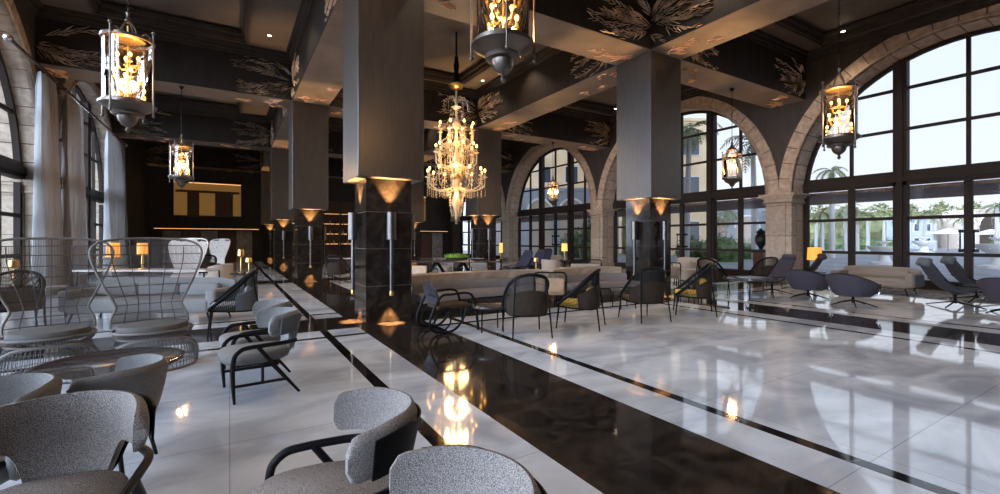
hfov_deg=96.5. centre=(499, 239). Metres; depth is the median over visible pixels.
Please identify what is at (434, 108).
ceiling beam
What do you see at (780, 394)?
floor
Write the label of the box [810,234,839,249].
shrub
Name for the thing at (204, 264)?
chair
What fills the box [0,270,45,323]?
chair
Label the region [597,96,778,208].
trim
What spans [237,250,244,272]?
candle lamp
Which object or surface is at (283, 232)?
wall sconce
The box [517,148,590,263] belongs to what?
window
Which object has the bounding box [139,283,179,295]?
cushion
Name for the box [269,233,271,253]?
wall sconce
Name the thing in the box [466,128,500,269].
column
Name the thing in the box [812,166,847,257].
palm tree
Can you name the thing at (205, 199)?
wall panel
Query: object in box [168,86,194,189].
hanging lantern
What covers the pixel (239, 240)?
wall ledge
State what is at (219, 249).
chair
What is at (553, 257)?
armchair
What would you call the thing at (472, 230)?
wall sconce
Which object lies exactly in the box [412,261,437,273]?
armchair
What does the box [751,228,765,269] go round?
urn
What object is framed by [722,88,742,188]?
hanging lantern
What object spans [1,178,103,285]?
trim
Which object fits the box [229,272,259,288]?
round table
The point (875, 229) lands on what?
broadleaf tree
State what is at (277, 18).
ceiling
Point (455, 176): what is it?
crystal chandelier
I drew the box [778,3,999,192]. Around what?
trim
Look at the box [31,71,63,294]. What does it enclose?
curtain
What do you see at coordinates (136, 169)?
wall
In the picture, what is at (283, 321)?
armchair
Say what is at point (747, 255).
shrub
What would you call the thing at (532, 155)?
trim
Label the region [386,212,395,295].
wall sconce
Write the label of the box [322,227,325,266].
wall sconce
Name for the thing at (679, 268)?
table
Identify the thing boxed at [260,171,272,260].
column
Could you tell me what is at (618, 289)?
round table
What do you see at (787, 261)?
lounger
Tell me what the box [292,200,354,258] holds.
shelf
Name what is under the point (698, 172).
building
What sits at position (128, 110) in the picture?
hanging lantern
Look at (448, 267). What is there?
armchair
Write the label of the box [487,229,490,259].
wall sconce
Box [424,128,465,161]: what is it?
trim
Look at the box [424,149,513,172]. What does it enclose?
trim
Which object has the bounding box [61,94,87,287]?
curtain
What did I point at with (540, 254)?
lounger
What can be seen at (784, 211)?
trim
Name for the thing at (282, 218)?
column
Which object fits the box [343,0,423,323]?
column
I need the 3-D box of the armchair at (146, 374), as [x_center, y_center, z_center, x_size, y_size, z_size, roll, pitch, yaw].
[-2.527,1.147,2.857,0.661,0.708,0.602,0,0,-18]
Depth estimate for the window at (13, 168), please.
12.16 m
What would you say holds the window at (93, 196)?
in the wall at (136, 169)
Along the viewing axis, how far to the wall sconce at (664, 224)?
11.85 m
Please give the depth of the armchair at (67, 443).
2.08 m
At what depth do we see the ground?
30.33 m
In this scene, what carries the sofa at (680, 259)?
on the floor
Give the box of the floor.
[0,256,999,493]
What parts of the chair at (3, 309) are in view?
seat, panel, hoop frame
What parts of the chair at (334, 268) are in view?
panel, hoop frame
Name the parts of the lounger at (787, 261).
sling seat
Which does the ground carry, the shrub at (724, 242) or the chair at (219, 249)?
the shrub at (724, 242)
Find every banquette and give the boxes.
[411,269,556,314]
[543,266,639,300]
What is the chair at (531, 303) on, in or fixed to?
on the floor
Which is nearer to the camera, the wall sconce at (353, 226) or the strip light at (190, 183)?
the wall sconce at (353, 226)
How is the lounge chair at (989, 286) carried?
on the floor
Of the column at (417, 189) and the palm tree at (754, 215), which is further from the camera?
the palm tree at (754, 215)
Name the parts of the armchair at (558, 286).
backrest, seat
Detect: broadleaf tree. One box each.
[810,205,847,242]
[836,203,861,236]
[859,203,892,239]
[910,203,920,215]
[921,199,959,214]
[955,201,985,209]
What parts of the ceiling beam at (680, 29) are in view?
beam panel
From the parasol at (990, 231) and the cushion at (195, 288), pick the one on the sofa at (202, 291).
the cushion at (195, 288)
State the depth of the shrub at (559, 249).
41.38 m
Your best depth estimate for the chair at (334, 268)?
15.19 m
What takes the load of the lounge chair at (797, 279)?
on the floor
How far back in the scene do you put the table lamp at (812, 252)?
14.08 m
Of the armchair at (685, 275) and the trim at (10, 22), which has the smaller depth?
the trim at (10, 22)
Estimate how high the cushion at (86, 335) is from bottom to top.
0.103 m
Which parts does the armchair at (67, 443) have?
arm, seat, arm, leg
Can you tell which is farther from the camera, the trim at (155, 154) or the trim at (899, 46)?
the trim at (155, 154)
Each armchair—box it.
[0,373,62,484]
[0,390,155,493]
[66,354,168,473]
[206,264,233,278]
[217,307,301,404]
[219,299,292,371]
[251,387,420,493]
[389,444,546,493]
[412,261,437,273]
[434,258,453,272]
[464,258,483,270]
[469,259,490,270]
[534,272,566,295]
[541,259,559,269]
[550,255,560,266]
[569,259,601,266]
[671,262,680,288]
[673,261,697,283]
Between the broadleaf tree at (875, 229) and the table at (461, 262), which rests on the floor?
the table at (461, 262)
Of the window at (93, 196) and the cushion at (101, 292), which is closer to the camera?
the cushion at (101, 292)
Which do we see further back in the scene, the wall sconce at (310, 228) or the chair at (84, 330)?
the wall sconce at (310, 228)
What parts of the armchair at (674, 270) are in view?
backrest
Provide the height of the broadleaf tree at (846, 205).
9.786 m
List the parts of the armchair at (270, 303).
arm, arm, seat, backrest, leg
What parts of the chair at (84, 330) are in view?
seat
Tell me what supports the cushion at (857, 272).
on the sofa at (892, 277)
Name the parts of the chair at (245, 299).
leg, seat, seat frame, hoop frame, panel, leg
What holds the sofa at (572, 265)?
on the floor
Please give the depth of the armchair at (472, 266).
15.61 m
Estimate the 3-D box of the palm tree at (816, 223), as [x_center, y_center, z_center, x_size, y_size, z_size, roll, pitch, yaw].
[45.578,-1.183,64.452,2.477,5.425,2.769,0,0,25]
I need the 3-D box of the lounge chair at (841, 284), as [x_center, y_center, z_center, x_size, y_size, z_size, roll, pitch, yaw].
[8.031,1.121,10.182,0.971,0.754,0.972,0,0,22]
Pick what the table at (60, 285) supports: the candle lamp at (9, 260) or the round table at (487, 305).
the candle lamp at (9, 260)
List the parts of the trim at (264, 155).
beam panel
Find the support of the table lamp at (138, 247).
on the table at (203, 270)
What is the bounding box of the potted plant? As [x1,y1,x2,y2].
[445,253,469,259]
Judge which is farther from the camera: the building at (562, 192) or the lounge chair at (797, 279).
the building at (562, 192)
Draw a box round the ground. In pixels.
[463,248,999,281]
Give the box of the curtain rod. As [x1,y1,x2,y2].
[2,33,127,146]
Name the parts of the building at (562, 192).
arch moulding, arch moulding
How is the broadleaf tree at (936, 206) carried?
on the ground
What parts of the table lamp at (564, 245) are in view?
lamp shade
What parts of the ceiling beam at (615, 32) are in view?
beam panel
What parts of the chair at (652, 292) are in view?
leg, hoop frame, seat frame, panel, leg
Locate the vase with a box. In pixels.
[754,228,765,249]
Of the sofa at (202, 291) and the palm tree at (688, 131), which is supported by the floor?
the sofa at (202, 291)
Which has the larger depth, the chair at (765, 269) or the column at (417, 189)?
the column at (417, 189)
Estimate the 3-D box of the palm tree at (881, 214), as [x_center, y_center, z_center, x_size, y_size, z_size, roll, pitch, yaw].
[55.417,-1.247,64.205,2.599,5.554,2.921,0,0,-31]
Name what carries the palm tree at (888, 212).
on the ground
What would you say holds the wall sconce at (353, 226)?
attached to the column at (383, 40)
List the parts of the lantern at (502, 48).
lamp shade, candle arm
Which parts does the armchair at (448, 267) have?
seat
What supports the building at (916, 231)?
on the ground
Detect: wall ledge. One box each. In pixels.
[154,228,258,261]
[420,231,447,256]
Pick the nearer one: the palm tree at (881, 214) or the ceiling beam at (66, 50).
the ceiling beam at (66, 50)
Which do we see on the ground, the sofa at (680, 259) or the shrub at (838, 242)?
the shrub at (838, 242)
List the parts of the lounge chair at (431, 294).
backrest, seat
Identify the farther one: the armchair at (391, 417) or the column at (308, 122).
the column at (308, 122)
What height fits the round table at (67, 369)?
0.486 m
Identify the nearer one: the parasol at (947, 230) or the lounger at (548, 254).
the lounger at (548, 254)
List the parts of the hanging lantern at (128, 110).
lamp shade, candle arm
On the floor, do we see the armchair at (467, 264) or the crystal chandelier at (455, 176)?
the armchair at (467, 264)
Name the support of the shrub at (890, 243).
on the ground
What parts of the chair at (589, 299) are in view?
leg, seat, seat frame, hoop frame, panel, leg, leg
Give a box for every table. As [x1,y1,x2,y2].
[0,285,70,316]
[23,347,184,383]
[72,268,222,288]
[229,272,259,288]
[413,260,498,271]
[472,302,503,332]
[496,259,505,269]
[610,287,635,309]
[673,268,697,285]
[724,276,777,298]
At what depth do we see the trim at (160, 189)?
32.91 m
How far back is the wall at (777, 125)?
16.51 m
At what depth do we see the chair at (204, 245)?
11.93 m
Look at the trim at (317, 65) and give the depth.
12.59 m
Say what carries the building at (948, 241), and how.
on the ground
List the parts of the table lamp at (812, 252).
lamp shade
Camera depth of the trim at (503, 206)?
39.03 m
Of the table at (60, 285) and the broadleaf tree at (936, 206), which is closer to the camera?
the table at (60, 285)
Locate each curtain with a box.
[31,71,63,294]
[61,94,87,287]
[103,131,128,275]
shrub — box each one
[557,234,566,256]
[561,226,581,257]
[575,219,590,258]
[672,235,703,257]
[696,231,746,261]
[737,238,763,258]
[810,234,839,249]
[835,236,847,248]
[859,236,881,249]
[877,237,892,245]
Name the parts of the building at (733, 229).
arch moulding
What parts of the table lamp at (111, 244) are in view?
lamp shade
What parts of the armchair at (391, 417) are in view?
arm, seat, leg, backrest, arm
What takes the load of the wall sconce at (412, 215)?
attached to the column at (383, 40)
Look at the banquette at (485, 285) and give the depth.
9.86 m
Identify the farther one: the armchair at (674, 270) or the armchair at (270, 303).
the armchair at (674, 270)
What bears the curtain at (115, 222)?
hanging from the curtain rod
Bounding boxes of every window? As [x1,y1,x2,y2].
[0,51,26,286]
[59,84,103,276]
[460,197,501,258]
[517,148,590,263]
[613,110,765,275]
[803,25,999,293]
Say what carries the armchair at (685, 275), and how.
on the floor
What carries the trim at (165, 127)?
attached to the wall at (136, 169)
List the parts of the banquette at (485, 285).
frame, seat, backrest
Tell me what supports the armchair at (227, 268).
on the floor
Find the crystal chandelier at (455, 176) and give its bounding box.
[425,32,487,223]
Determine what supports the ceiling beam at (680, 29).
attached to the ceiling
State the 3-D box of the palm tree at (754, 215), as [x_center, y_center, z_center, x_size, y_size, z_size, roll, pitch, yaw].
[18.628,-3.151,33.305,4.378,9.376,4.192,0,0,-31]
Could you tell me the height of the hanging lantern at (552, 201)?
3.256 m
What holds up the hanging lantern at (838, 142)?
hanging from the ceiling beam at (680, 29)
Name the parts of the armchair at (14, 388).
seat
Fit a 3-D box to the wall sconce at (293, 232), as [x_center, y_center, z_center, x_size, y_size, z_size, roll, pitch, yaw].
[-11.528,0.250,24.848,0.218,1.500,0.176,0,0,-31]
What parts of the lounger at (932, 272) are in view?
sling seat, swivel post, arm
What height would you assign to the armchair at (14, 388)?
0.739 m
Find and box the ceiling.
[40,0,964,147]
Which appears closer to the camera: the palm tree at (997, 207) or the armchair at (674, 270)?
the armchair at (674, 270)
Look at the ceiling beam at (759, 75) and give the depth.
14.17 m
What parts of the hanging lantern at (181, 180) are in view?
candle arm, hanging rod, lamp shade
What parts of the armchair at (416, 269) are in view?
backrest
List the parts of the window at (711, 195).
frame, door pull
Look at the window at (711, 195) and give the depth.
19.43 m
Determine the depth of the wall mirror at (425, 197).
39.91 m
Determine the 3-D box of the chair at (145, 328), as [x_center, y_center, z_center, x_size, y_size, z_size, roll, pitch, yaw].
[-4.183,0.738,5.341,1.128,1.547,0.943,0,0,-40]
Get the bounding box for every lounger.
[502,250,532,269]
[527,249,545,268]
[530,248,551,268]
[748,254,795,294]
[784,253,826,287]
[915,257,986,309]
[940,256,985,302]
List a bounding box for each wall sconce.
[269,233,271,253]
[282,231,284,258]
[292,231,294,257]
[308,226,312,267]
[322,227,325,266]
[348,213,360,293]
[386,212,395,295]
[411,214,414,290]
[471,229,474,257]
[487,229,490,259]
[631,221,638,274]
[660,221,667,277]
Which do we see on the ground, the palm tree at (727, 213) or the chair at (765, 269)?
the palm tree at (727, 213)
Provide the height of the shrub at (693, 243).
1.970 m
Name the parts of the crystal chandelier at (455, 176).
candle arm, candle arm, candle arm, candle arm, lamp shade, crystal stem, candle arm, candle arm, candle arm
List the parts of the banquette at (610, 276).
backrest, seat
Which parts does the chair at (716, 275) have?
panel, hoop frame, leg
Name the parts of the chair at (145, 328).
seat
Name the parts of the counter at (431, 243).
timber panel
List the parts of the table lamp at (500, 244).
lamp shade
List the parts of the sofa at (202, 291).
armrest, seat, backrest, armrest, arm panel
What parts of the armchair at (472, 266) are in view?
backrest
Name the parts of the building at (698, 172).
pane, pane, pane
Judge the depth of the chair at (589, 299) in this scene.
7.45 m
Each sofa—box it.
[58,277,237,322]
[671,257,716,269]
[831,265,924,295]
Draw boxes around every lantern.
[97,0,156,132]
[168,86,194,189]
[469,0,535,82]
[547,142,558,206]
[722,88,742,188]
[818,2,861,158]
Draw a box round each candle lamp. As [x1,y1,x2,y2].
[8,260,19,276]
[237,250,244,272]
[245,258,252,272]
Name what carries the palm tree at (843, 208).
on the ground
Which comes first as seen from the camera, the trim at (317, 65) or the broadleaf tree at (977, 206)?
the trim at (317, 65)
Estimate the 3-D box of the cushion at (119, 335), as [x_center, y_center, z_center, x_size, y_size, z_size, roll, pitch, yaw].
[-4.114,1.091,5.304,0.796,0.103,0.717,0,0,-44]
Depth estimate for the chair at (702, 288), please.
8.79 m
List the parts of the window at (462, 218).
frame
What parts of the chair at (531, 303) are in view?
leg, seat frame, hoop frame, panel, leg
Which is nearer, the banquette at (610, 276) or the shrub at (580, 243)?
the banquette at (610, 276)
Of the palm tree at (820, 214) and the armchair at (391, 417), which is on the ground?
the palm tree at (820, 214)
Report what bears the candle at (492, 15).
on the lantern at (502, 48)
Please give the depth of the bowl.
16.11 m
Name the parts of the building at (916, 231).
pane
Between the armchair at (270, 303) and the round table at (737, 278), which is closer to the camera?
the armchair at (270, 303)
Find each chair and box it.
[0,237,113,375]
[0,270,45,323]
[88,237,202,371]
[168,238,208,276]
[199,239,229,276]
[199,254,216,272]
[207,267,262,336]
[323,255,350,283]
[416,280,479,333]
[502,273,552,339]
[556,268,605,331]
[618,267,671,323]
[673,263,717,316]
[694,257,729,293]
[747,257,782,289]
[784,269,829,299]
[825,273,881,307]
[976,277,999,312]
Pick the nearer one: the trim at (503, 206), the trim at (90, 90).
the trim at (90, 90)
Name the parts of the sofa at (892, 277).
armrest, seat, backrest, armrest, arm panel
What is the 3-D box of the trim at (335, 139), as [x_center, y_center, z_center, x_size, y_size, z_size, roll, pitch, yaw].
[-8.809,-5.686,26.496,6.210,1.632,1.303,0,0,-31]
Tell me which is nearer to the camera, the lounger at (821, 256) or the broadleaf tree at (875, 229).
the lounger at (821, 256)
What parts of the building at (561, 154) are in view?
pane, pane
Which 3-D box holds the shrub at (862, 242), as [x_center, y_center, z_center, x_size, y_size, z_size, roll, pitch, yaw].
[58.030,0.409,70.744,4.536,2.242,4.355,0,0,-31]
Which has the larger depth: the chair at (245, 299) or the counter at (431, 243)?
the counter at (431, 243)
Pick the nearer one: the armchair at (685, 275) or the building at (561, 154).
the armchair at (685, 275)
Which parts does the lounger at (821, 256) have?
sling seat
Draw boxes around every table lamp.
[105,243,119,268]
[137,243,147,268]
[499,243,502,258]
[562,243,567,259]
[807,247,821,271]
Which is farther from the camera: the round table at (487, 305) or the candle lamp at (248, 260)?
the candle lamp at (248, 260)
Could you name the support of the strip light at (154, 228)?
attached to the wall ledge at (239, 240)
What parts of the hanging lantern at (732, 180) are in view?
lamp shade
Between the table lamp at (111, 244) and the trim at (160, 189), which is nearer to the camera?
the table lamp at (111, 244)
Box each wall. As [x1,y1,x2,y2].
[0,0,148,266]
[149,166,447,261]
[448,8,987,255]
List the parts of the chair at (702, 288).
leg, seat, seat frame, hoop frame, panel, leg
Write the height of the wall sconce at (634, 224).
1.500 m
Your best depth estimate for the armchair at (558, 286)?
9.29 m
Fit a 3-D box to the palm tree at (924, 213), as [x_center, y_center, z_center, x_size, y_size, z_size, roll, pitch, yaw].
[51.025,-1.030,53.546,3.049,5.121,2.742,0,0,-31]
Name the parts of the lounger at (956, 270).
sling seat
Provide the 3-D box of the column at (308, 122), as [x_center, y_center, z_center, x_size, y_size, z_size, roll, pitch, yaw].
[-7.109,-1.704,16.538,1.204,6.407,1.204,0,0,-31]
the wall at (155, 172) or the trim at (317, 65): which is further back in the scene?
the wall at (155, 172)
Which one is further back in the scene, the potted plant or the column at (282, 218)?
the column at (282, 218)
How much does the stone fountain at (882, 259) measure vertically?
1.470 m
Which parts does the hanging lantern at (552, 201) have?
lamp shade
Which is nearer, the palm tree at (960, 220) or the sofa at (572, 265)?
the sofa at (572, 265)
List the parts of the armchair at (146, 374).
backrest, leg, leg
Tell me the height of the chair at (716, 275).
1.014 m
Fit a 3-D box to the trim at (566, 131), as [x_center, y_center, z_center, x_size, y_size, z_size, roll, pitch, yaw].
[2.630,-5.686,22.440,6.742,1.632,1.303,0,0,-31]
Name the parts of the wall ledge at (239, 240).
timber panel, timber panel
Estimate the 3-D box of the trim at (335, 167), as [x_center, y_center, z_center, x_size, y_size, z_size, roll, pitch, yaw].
[-13.678,-5.686,34.532,6.210,1.632,1.303,0,0,-31]
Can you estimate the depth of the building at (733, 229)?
55.69 m
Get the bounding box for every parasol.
[927,228,963,233]
[975,229,993,234]
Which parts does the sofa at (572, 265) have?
backrest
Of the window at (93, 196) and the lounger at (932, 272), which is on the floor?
the lounger at (932, 272)
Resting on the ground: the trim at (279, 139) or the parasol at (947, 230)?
the parasol at (947, 230)
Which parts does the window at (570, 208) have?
frame, door pull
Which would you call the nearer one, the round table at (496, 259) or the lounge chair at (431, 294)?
the lounge chair at (431, 294)
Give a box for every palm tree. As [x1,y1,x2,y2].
[684,120,721,256]
[717,210,745,237]
[720,135,758,260]
[810,207,828,250]
[810,214,824,246]
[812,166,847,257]
[824,208,842,218]
[835,204,860,250]
[843,208,871,250]
[860,211,880,250]
[873,212,892,240]
[883,212,915,226]
[911,210,940,240]
[928,211,948,250]
[946,218,976,248]
[979,203,999,243]
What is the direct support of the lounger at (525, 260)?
on the rug
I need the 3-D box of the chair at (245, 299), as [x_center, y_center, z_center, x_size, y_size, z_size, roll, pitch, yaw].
[-4.367,0.980,7.369,0.777,1.043,0.758,0,0,-30]
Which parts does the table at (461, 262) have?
leg, leg, leg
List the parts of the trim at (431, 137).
beam panel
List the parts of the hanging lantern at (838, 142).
chain, candle arm, lamp shade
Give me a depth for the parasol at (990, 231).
66.23 m
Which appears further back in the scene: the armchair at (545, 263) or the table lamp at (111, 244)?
the armchair at (545, 263)
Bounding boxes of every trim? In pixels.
[0,0,36,179]
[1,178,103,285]
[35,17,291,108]
[58,78,111,202]
[112,110,270,151]
[145,143,260,172]
[150,179,447,261]
[260,151,269,171]
[270,108,288,148]
[291,0,342,105]
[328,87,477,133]
[328,131,342,157]
[328,159,342,178]
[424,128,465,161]
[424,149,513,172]
[424,168,451,185]
[451,170,505,221]
[499,192,809,281]
[501,112,609,150]
[505,144,596,216]
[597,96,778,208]
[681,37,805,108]
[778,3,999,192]
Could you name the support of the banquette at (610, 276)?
on the floor
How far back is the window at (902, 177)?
13.90 m
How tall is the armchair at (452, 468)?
0.769 m
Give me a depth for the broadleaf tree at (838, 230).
85.20 m
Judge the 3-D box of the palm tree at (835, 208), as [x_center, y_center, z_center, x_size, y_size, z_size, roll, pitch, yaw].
[41.702,-1.227,55.913,2.759,5.514,2.915,0,0,-31]
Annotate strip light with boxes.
[154,228,258,229]
[189,182,240,185]
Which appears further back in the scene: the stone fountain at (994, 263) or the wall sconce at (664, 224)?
the stone fountain at (994, 263)
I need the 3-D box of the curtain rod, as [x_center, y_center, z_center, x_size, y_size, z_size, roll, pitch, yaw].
[-14.741,-4.606,15.810,0.388,0.180,13.564,0,0,-31]
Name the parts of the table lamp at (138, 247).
lamp shade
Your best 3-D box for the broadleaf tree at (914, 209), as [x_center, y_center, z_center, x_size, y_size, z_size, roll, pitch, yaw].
[89.905,-3.377,98.412,9.339,10.026,9.842,0,0,-31]
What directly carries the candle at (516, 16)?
on the lantern at (502, 48)
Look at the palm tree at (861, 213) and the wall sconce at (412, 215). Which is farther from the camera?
the palm tree at (861, 213)
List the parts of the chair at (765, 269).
hoop frame, panel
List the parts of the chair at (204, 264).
panel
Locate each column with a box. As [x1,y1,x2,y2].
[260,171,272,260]
[270,148,294,267]
[289,101,327,281]
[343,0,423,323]
[411,181,423,263]
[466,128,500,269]
[617,50,680,294]
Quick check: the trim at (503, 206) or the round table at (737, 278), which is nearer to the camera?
the round table at (737, 278)
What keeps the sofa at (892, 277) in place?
on the floor
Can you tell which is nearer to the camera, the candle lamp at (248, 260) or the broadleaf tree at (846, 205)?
the candle lamp at (248, 260)
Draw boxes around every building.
[463,199,470,250]
[496,188,618,254]
[525,150,587,187]
[619,118,705,254]
[717,208,765,249]
[886,219,932,248]
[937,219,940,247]
[941,209,999,248]
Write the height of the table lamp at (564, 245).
0.743 m
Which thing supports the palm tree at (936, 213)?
on the ground
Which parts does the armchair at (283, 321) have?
leg, leg, arm, seat, seat rail, leg, arm, backrest, leg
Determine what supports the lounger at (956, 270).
on the floor
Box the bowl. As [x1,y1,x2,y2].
[445,257,468,259]
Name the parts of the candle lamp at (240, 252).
stem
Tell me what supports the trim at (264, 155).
attached to the ceiling
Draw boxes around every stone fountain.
[866,241,892,264]
[911,237,936,252]
[975,237,999,269]
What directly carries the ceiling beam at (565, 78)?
attached to the ceiling
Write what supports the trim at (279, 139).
attached to the ceiling
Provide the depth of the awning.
16.96 m
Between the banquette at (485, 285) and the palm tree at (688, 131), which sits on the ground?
the palm tree at (688, 131)
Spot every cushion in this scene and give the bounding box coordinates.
[0,288,36,303]
[0,327,97,349]
[97,283,139,295]
[110,322,193,341]
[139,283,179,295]
[180,283,221,294]
[848,269,909,277]
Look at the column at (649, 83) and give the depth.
11.94 m
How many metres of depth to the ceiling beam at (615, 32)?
10.65 m
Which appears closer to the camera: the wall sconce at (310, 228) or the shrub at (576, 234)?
the wall sconce at (310, 228)
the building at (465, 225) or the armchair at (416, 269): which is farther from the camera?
the building at (465, 225)
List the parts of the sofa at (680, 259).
backrest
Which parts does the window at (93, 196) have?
frame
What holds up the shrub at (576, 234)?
on the ground
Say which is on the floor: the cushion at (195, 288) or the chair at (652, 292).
the chair at (652, 292)
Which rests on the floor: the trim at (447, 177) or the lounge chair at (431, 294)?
the lounge chair at (431, 294)
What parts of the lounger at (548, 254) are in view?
sling seat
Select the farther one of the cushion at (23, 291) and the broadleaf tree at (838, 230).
the broadleaf tree at (838, 230)
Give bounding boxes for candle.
[490,13,493,23]
[515,15,518,25]
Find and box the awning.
[463,179,999,222]
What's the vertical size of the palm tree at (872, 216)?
5.454 m
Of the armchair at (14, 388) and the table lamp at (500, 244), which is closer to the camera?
the armchair at (14, 388)
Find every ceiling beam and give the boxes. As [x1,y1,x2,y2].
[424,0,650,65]
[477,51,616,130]
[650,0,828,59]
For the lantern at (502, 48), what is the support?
hanging from the trim
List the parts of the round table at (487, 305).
leg, leg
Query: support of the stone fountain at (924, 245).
on the ground

